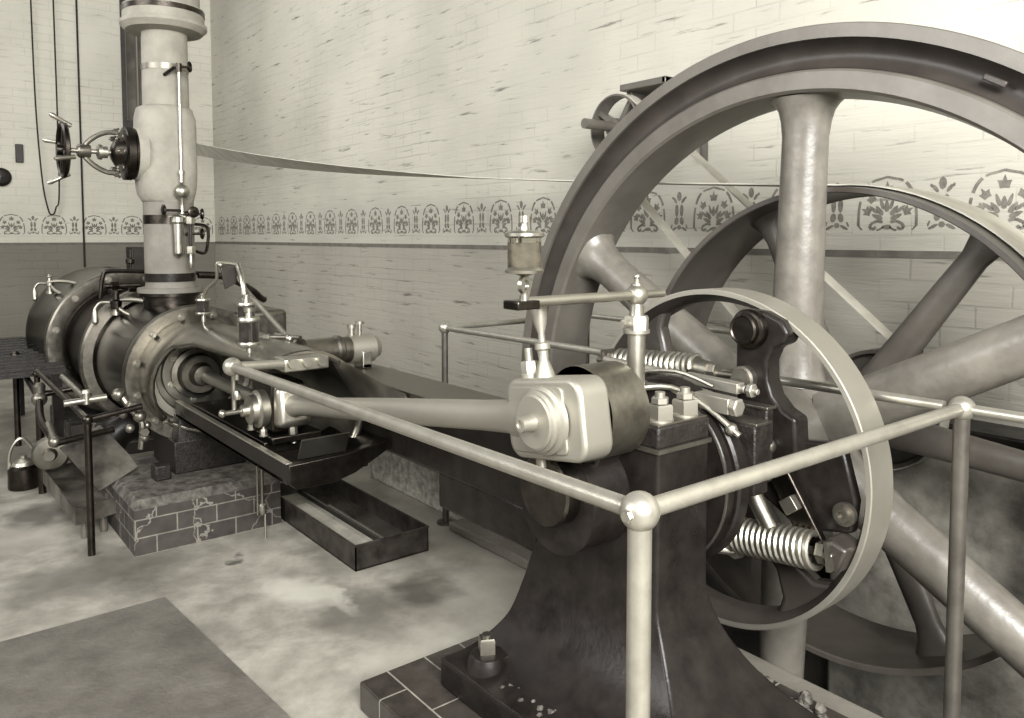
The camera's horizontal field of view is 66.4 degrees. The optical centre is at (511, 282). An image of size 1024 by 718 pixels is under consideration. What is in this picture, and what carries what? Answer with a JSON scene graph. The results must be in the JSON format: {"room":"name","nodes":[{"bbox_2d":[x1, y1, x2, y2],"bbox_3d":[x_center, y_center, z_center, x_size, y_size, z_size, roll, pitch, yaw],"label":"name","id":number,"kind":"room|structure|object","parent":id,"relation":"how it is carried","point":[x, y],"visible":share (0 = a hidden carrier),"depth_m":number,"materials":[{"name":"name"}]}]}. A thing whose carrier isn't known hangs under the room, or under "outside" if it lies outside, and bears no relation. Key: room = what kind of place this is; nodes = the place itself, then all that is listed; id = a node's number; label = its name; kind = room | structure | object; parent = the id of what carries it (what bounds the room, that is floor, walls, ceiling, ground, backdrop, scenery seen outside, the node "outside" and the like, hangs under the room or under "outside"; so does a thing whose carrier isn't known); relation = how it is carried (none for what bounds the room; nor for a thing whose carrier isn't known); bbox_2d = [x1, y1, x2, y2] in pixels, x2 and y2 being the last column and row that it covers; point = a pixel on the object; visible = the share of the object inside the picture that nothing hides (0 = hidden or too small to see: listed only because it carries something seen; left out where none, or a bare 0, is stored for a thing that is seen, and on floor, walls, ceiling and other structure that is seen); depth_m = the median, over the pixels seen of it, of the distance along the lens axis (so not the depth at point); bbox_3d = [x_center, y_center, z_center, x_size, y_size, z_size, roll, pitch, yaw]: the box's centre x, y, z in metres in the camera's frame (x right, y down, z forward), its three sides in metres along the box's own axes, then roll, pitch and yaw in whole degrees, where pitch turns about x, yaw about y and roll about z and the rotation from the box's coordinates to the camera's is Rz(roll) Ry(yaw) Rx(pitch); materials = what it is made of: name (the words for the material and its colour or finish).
{"room":"steam engine room","nodes":[
{"label":"steam engine room","id":0,"kind":"room"},
{"bbox_2d":[30,0,59,214],"bbox_3d":[-6.189,-2.509,10.382,0.281,3.209,0.020,-3,4,-38],"label":"chain","id":1,"kind":"object","parent":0,"point":[57,205],"visible":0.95,"depth_m":10.39,"materials":[{"name":"black metal"}]},
{"bbox_2d":[0,0,216,337],"bbox_3d":[-8.112,-1.446,9.260,8.900,5.400,0.300,-3,4,-38],"label":"wall","id":2,"kind":"structure","parent":0,"point":[22,267],"depth_m":10.65,"materials":[{"name":"paint"}]},
{"bbox_2d":[0,168,11,185],"bbox_3d":[-6.650,-1.380,10.190,0.240,0.240,0.090,-3,4,-38],"label":"gong","id":3,"kind":"object","parent":2,"relation":"attached to","point":[5,175],"visible":1,"depth_m":10.19,"materials":[{"name":"black metal"}]},
{"bbox_2d":[15,144,23,162],"bbox_3d":[-6.491,-1.708,10.316,0.090,0.240,0.040,-3,4,-38],"label":"wall plaque","id":4,"kind":"object","parent":2,"relation":"attached to","point":[19,157],"visible":1,"depth_m":10.30,"materials":[{"name":"grey metal"}]},
{"bbox_2d":[75,0,85,266],"bbox_3d":[-5.923,-2.034,10.749,0.024,4.000,0.024,-3,4,-38],"label":"conduit","id":5,"kind":"object","parent":2,"relation":"attached to","point":[75,0],"visible":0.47,"depth_m":10.73,"materials":[{"name":"black metal"}]},
{"bbox_2d":[0,214,212,234],"bbox_3d":[-6.593,-0.773,10.315,5.203,0.275,0.002,-3,4,-38],"label":"trim","id":6,"kind":"structure","parent":2,"relation":"attached to","point":[7,228],"depth_m":10.77,"materials":[{"name":"paint"}]},
{"bbox_2d":[0,242,214,244],"bbox_3d":[-8.019,-0.451,9.198,8.896,0.028,0.004,-3,4,-38],"label":"trim","id":7,"kind":"structure","parent":2,"relation":"attached to","point":[63,243],"depth_m":10.79,"materials":[{"name":"paint"}]},
{"bbox_2d":[119,0,141,127],"bbox_3d":[-5.414,-3.136,11.185,0.340,2.250,0.210,-3,4,-38],"label":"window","id":8,"kind":"structure","parent":2,"relation":"in","point":[130,45],"depth_m":11.24,"materials":[{"name":"grey"}]},
{"bbox_2d":[0,377,830,717],"bbox_3d":[-3.292,1.506,3.354,8.900,0.200,15.200,-3,4,-38],"label":"floor","id":9,"kind":"structure","parent":0,"point":[306,627],"depth_m":3.56,"materials":[{"name":"concrete"}]},
{"bbox_2d":[7,437,37,491],"bbox_3d":[-3.122,1.145,5.003,0.180,0.328,0.180,-3,4,-38],"label":"can","id":10,"kind":"object","parent":9,"relation":"on","point":[22,474],"visible":0.92,"depth_m":4.95,"materials":[{"name":"metal"}]},
{"bbox_2d":[0,336,65,437],"bbox_3d":[-3.981,0.887,6.095,0.570,0.715,2.200,-3,4,-38],"label":"table","id":11,"kind":"object","parent":9,"relation":"on","point":[21,366],"visible":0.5,"depth_m":5.44,"materials":[{"name":"black paint"}]},
{"bbox_2d":[10,351,114,493],"bbox_3d":[-3.041,0.933,5.158,0.333,0.733,2.304,-3,4,-38],"label":"stand","id":12,"kind":"object","parent":9,"relation":"on","point":[39,398],"visible":0.84,"depth_m":4.83,"materials":[{"name":"metal"}]},
{"bbox_2d":[31,436,69,470],"bbox_3d":[-2.745,1.019,4.658,0.210,0.210,0.100,-1,4,-22],"label":"valve","id":13,"kind":"object","parent":12,"relation":"attached to","point":[45,457],"visible":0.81,"depth_m":4.64,"materials":[{"name":"metal"}]},
{"bbox_2d":[43,462,115,538],"bbox_3d":[-2.479,1.240,4.496,0.258,0.198,1.008,-3,4,-38],"label":"trough","id":14,"kind":"object","parent":9,"relation":"on","point":[66,484],"visible":0.84,"depth_m":4.41,"materials":[{"name":"metal"}]},
{"bbox_2d":[32,369,150,555],"bbox_3d":[-2.510,0.923,4.638,0.403,0.814,1.663,-3,4,-38],"label":"pipe","id":15,"kind":"object","parent":9,"relation":"on","point":[118,394],"visible":0.99,"depth_m":4.08,"materials":[{"name":"metal"}]},
{"bbox_2d":[50,405,153,461],"bbox_3d":[-3.079,1.108,6.122,0.800,0.270,0.900,-3,4,-38],"label":"pier","id":16,"kind":"object","parent":9,"relation":"on","point":[73,425],"visible":0.21,"depth_m":5.77,"materials":[{"name":"brick"}]},
{"bbox_2d":[25,266,145,413],"bbox_3d":[-3.203,0.422,6.287,1.090,1.090,1.145,-3,4,-38],"label":"cylinder","id":17,"kind":"object","parent":16,"relation":"on","point":[50,318],"visible":0.34,"depth_m":5.75,"materials":[{"name":"metal"}]},
{"bbox_2d":[32,274,76,301],"bbox_3d":[-3.453,0.040,6.058,0.517,0.210,0.098,0,3,7],"label":"valve","id":18,"kind":"object","parent":17,"relation":"attached to","point":[50,283],"visible":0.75,"depth_m":6.07,"materials":[{"name":"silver metal"}]},
{"bbox_2d":[125,250,135,268],"bbox_3d":[-2.938,-0.154,6.032,0.069,0.200,0.070,-3,4,-38],"label":"valve","id":19,"kind":"object","parent":17,"relation":"attached to","point":[130,260],"visible":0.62,"depth_m":6.02,"materials":[{"name":"metal"}]},
{"bbox_2d":[101,412,150,450],"bbox_3d":[-2.498,1.054,4.919,0.400,0.521,0.320,-3,4,-38],"label":"exhaust elbow","id":20,"kind":"object","parent":9,"relation":"on","point":[121,436],"visible":0.23,"depth_m":4.87,"materials":[{"name":"black metal"}]},
{"bbox_2d":[126,247,143,269],"bbox_3d":[-5.252,0.214,11.194,0.380,1.460,0.344,-3,4,-38],"label":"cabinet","id":21,"kind":"object","parent":9,"relation":"on","point":[137,252],"visible":0.23,"depth_m":10.97,"materials":[{"name":"grey metal"}]},
{"bbox_2d":[0,597,289,717],"bbox_3d":[-1.257,1.465,2.291,1.270,0.006,2.210,-3,4,-38],"label":"floor mat","id":22,"kind":"object","parent":9,"relation":"on","point":[146,659],"visible":1,"depth_m":2.85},
{"bbox_2d":[100,454,280,556],"bbox_3d":[-1.863,1.202,4.486,0.755,0.275,0.880,-3,4,-38],"label":"brick pier","id":23,"kind":"object","parent":9,"relation":"on","point":[151,516],"visible":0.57,"depth_m":4.16,"materials":[{"name":"grey brick"}]},
{"bbox_2d":[60,425,137,492],"bbox_3d":[-2.291,0.971,4.349,0.328,0.299,0.235,1,4,22],"label":"sheet","id":24,"kind":"object","parent":23,"relation":"on","point":[111,462],"visible":0.76,"depth_m":4.33,"materials":[{"name":"metal"}]},
{"bbox_2d":[256,466,266,537],"bbox_3d":[-1.418,1.076,4.118,0.239,0.568,0.040,-1,4,-20],"label":"drain pipe","id":25,"kind":"object","parent":9,"relation":"on","point":[261,508],"visible":0.66,"depth_m":4.14,"materials":[{"name":"metal"}]},
{"bbox_2d":[280,479,428,571],"bbox_3d":[-0.941,1.284,4.314,0.422,0.130,1.148,-3,4,-38],"label":"drip tray","id":26,"kind":"object","parent":9,"relation":"on","point":[356,527],"visible":0.77,"depth_m":4.21,"materials":[{"name":"black metal"}]},
{"bbox_2d":[370,451,462,519],"bbox_3d":[-0.557,1.182,4.859,0.165,0.270,1.060,-3,4,-38],"label":"stone curb","id":27,"kind":"object","parent":9,"relation":"on","point":[420,483],"visible":0.28,"depth_m":4.83,"materials":[{"name":"grey stone"}]},
{"bbox_2d":[138,317,828,717],"bbox_3d":[-0.570,0.784,3.419,0.884,1.067,4.043,-3,5,-44],"label":"frame","id":28,"kind":"object","parent":9,"relation":"on","point":[559,651],"visible":0.8,"depth_m":2.48,"materials":[{"name":"black metal"}]},
{"bbox_2d":[67,286,286,437],"bbox_3d":[-2.272,0.481,5.223,1.068,0.943,1.852,-3,4,-38],"label":"cylinder","id":29,"kind":"object","parent":28,"relation":"attached to","point":[107,355],"visible":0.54,"depth_m":4.65,"materials":[{"name":"metal"}]},
{"bbox_2d":[92,301,109,324],"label":"pipe","id":30,"kind":"object","parent":29,"relation":"attached to","point":[95,319],"depth_m":4.88,"materials":[{"name":"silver metal"}]},
{"bbox_2d":[110,307,129,314],"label":"valve","id":31,"kind":"object","parent":29,"relation":"attached to","point":[114,311],"depth_m":4.90,"materials":[{"name":"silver metal"}]},
{"bbox_2d":[42,0,206,293],"bbox_3d":[-2.310,-1.033,4.754,0.899,2.195,0.500,-3,4,-38],"label":"pipe","id":32,"kind":"object","parent":29,"relation":"on","point":[146,153],"visible":0.98,"depth_m":4.74,"materials":[{"name":"metal"}]},
{"bbox_2d":[98,269,207,308],"bbox_3d":[-2.249,0.029,5.059,0.744,0.248,0.163,-3,4,-38],"label":"piping","id":33,"kind":"object","parent":32,"relation":"attached to","point":[115,303],"visible":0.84,"depth_m":4.89,"materials":[{"name":"metal"}]},
{"bbox_2d":[161,61,209,267],"bbox_3d":[-1.982,-0.712,4.761,0.299,1.244,0.203,-3,4,-38],"label":"sight feed lubricator","id":34,"kind":"object","parent":32,"relation":"attached to","point":[181,191],"visible":1,"depth_m":4.74,"materials":[{"name":"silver metal"}]},
{"bbox_2d":[197,272,266,302],"bbox_3d":[-1.808,0.031,5.096,0.459,0.222,0.080,-3,5,-44],"label":"tube","id":35,"kind":"object","parent":32,"relation":"attached to","point":[203,275],"visible":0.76,"depth_m":5.09,"materials":[{"name":"metal"}]},
{"bbox_2d":[119,297,142,302],"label":"valve","id":36,"kind":"object","parent":29,"relation":"attached to","point":[140,300],"depth_m":4.92,"materials":[{"name":"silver metal"}]},
{"bbox_2d":[195,293,210,324],"bbox_3d":[-1.700,0.144,4.310,0.081,0.177,0.081,-3,4,-38],"label":"cup","id":37,"kind":"object","parent":28,"relation":"on","point":[202,305],"visible":0.98,"depth_m":4.28,"materials":[{"name":"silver metal"}]},
{"bbox_2d":[236,294,255,347],"bbox_3d":[-1.198,0.172,3.534,0.085,0.243,0.085,-3,4,-38],"label":"cup","id":38,"kind":"object","parent":28,"relation":"on","point":[241,305],"visible":0.56,"depth_m":3.51,"materials":[{"name":"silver metal"}]},
{"bbox_2d":[237,307,260,356],"bbox_3d":[-1.105,0.206,3.290,0.093,0.208,0.093,-3,4,-38],"label":"cup","id":39,"kind":"object","parent":28,"relation":"on","point":[249,324],"visible":1,"depth_m":3.26,"materials":[{"name":"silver metal"}]},
{"bbox_2d":[202,261,301,341],"bbox_3d":[-1.359,0.083,4.030,0.181,0.386,0.878,-3,4,-40],"label":"indicator linkage","id":40,"kind":"object","parent":28,"relation":"attached to","point":[229,272],"visible":0.77,"depth_m":4.13,"materials":[{"name":"grey paint"}]},
{"bbox_2d":[202,371,320,444],"bbox_3d":[-1.404,0.541,3.955,0.428,0.325,1.120,-3,4,-38],"label":"crosshead","id":41,"kind":"object","parent":28,"relation":"on","point":[258,407],"visible":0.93,"depth_m":3.57,"materials":[{"name":"metal"}]},
{"bbox_2d":[274,306,612,467],"bbox_3d":[-0.468,0.397,2.866,0.204,0.760,2.132,-3,4,-38],"label":"rod","id":42,"kind":"object","parent":41,"relation":"attached to","point":[546,415],"visible":0.93,"depth_m":2.20,"materials":[{"name":"metal"}]},
{"bbox_2d":[295,321,381,368],"bbox_3d":[-0.929,0.315,3.856,0.610,0.232,0.156,-3,4,-38],"label":"dashpot","id":43,"kind":"object","parent":28,"relation":"on","point":[360,349],"visible":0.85,"depth_m":3.91,"materials":[{"name":"metal"}]},
{"bbox_2d":[503,273,665,386],"bbox_3d":[0.236,0.189,2.265,0.618,0.425,0.080,-3,4,-38],"label":"bracket","id":44,"kind":"object","parent":28,"relation":"on","point":[635,325],"visible":0.88,"depth_m":2.34,"materials":[{"name":"metal"}]},
{"bbox_2d":[504,215,544,299],"bbox_3d":[0.033,-0.068,2.088,0.108,0.226,0.108,-3,4,-38],"label":"cup","id":45,"kind":"object","parent":44,"relation":"on","point":[524,244],"visible":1,"depth_m":2.05,"materials":[{"name":"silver metal"}]},
{"bbox_3d":[1.053,0.592,3.047,2.050,0.170,0.170,-3,4,-38],"label":"crankshaft","id":46,"kind":"object","parent":28,"relation":"attached to","visible":0},
{"bbox_2d":[519,361,649,555],"bbox_3d":[0.188,0.515,2.309,0.215,0.571,0.401,-3,4,-38],"label":"crank","id":47,"kind":"object","parent":46,"relation":"attached to","point":[565,525],"visible":0.52,"depth_m":2.23,"materials":[{"name":"metal"}]},
{"bbox_2d":[603,356,775,557],"bbox_3d":[0.514,0.604,2.674,0.300,0.635,0.715,-3,4,-38],"label":"valve eccentric","id":48,"kind":"object","parent":46,"relation":"attached to","point":[740,431],"visible":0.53,"depth_m":2.42,"materials":[{"name":"black metal"}]},
{"bbox_2d":[596,288,892,629],"bbox_3d":[0.681,0.610,2.752,0.300,1.176,1.176,-3,4,-38],"label":"wheel","id":49,"kind":"object","parent":46,"relation":"attached to","point":[818,498],"visible":0.59,"depth_m":2.49,"materials":[{"name":"metal"}]},
{"bbox_2d":[521,21,1023,678],"bbox_3d":[1.104,0.590,3.088,0.400,3.076,3.076,-3,4,-38],"label":"flywheel","id":50,"kind":"object","parent":46,"relation":"attached to","point":[804,74],"visible":0.44,"depth_m":2.93,"materials":[{"name":"grey paint"}]},
{"bbox_2d":[222,357,975,717],"bbox_3d":[0.103,0.873,2.731,1.480,1.137,2.255,-3,4,-38],"label":"guard rail","id":51,"kind":"object","parent":9,"relation":"on","point":[639,511],"visible":0.98,"depth_m":1.78,"materials":[{"name":"metal"}]},
{"bbox_2d":[360,636,847,717],"bbox_3d":[0.471,1.418,2.300,1.110,0.100,1.780,-3,4,-38],"label":"plinth","id":52,"kind":"object","parent":9,"relation":"on","point":[414,689],"visible":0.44,"depth_m":2.59,"materials":[{"name":"tile"}]},
{"bbox_2d":[585,314,730,363],"bbox_3d":[0.898,0.772,4.502,0.100,1.130,1.450,-3,4,-38],"label":"guard rail","id":53,"kind":"object","parent":9,"relation":"on","point":[594,316],"visible":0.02,"depth_m":4.81,"materials":[{"name":"grey metal"}]},
{"bbox_2d":[449,518,882,717],"bbox_3d":[0.885,1.411,2.834,0.133,0.050,3.800,-3,4,-38],"label":"kerb","id":54,"kind":"object","parent":9,"relation":"on","point":[497,544],"visible":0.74,"depth_m":2.86,"materials":[{"name":"paint"}]},
{"bbox_2d":[437,318,1023,525],"bbox_3d":[1.324,0.855,3.055,1.135,1.134,4.250,-3,4,-38],"label":"guard rail","id":55,"kind":"object","parent":9,"relation":"on","point":[445,328],"visible":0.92,"depth_m":2.88,"materials":[{"name":"grey metal"}]},
{"bbox_2d":[706,568,827,689],"bbox_3d":[1.469,2.084,3.319,1.530,0.950,4.070,-3,4,-38],"label":"pit","id":56,"kind":"object","parent":9,"relation":"in","point":[815,666],"depth_m":4.48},
{"bbox_2d":[666,187,1023,675],"bbox_3d":[1.490,0.572,3.393,0.565,1.960,1.960,-3,4,-38],"label":"flywheel","id":57,"kind":"object","parent":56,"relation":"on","point":[836,634],"visible":0.25,"depth_m":3.14,"materials":[{"name":"grey paint"}]},
{"bbox_2d":[197,143,1023,665],"bbox_3d":[-1.516,-0.350,7.013,0.260,3.125,11.457,-3,4,-38],"label":"belt","id":58,"kind":"object","parent":57,"relation":"on","point":[1008,233],"visible":0.74,"depth_m":4.56,"materials":[{"name":"leather"}]},
{"bbox_2d":[611,93,949,469],"bbox_3d":[1.184,-0.150,4.111,0.085,1.902,2.112,-3,4,-38],"label":"belt","id":59,"kind":"object","parent":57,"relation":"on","point":[731,308],"visible":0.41,"depth_m":4.13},
{"bbox_2d":[210,0,1023,535],"bbox_3d":[0.217,-1.264,6.175,0.300,5.400,15.500,-3,4,-38],"label":"wall","id":60,"kind":"structure","parent":0,"point":[469,88],"depth_m":6.40,"materials":[{"name":"paint"}]},
{"bbox_2d":[215,241,1001,259],"bbox_3d":[-0.431,-0.315,6.803,0.004,0.036,13.200,-3,4,-38],"label":"trim","id":61,"kind":"structure","parent":60,"relation":"attached to","point":[832,253],"depth_m":5.06,"materials":[{"name":"paint"}]},
{"bbox_2d":[218,168,1023,234],"bbox_3d":[-0.852,-0.597,7.319,0.002,0.275,11.506,-3,4,-38],"label":"trim","id":62,"kind":"structure","parent":60,"relation":"attached to","point":[1004,183],"depth_m":4.93,"materials":[{"name":"paint"}]},
{"bbox_2d":[581,76,707,160],"bbox_3d":[0.744,-0.968,4.715,0.710,0.460,0.535,-3,4,-38],"label":"pulley","id":63,"kind":"object","parent":60,"relation":"attached to","point":[601,121],"visible":0.38,"depth_m":4.69,"materials":[{"name":"grey paint"}]},
{"bbox_2d":[827,351,1023,717],"bbox_3d":[2.166,1.393,3.277,0.240,2.135,2.700,-3,4,-38],"label":"wall","id":64,"kind":"structure","parent":0,"point":[995,509],"depth_m":3.45,"materials":[{"name":"concrete"}]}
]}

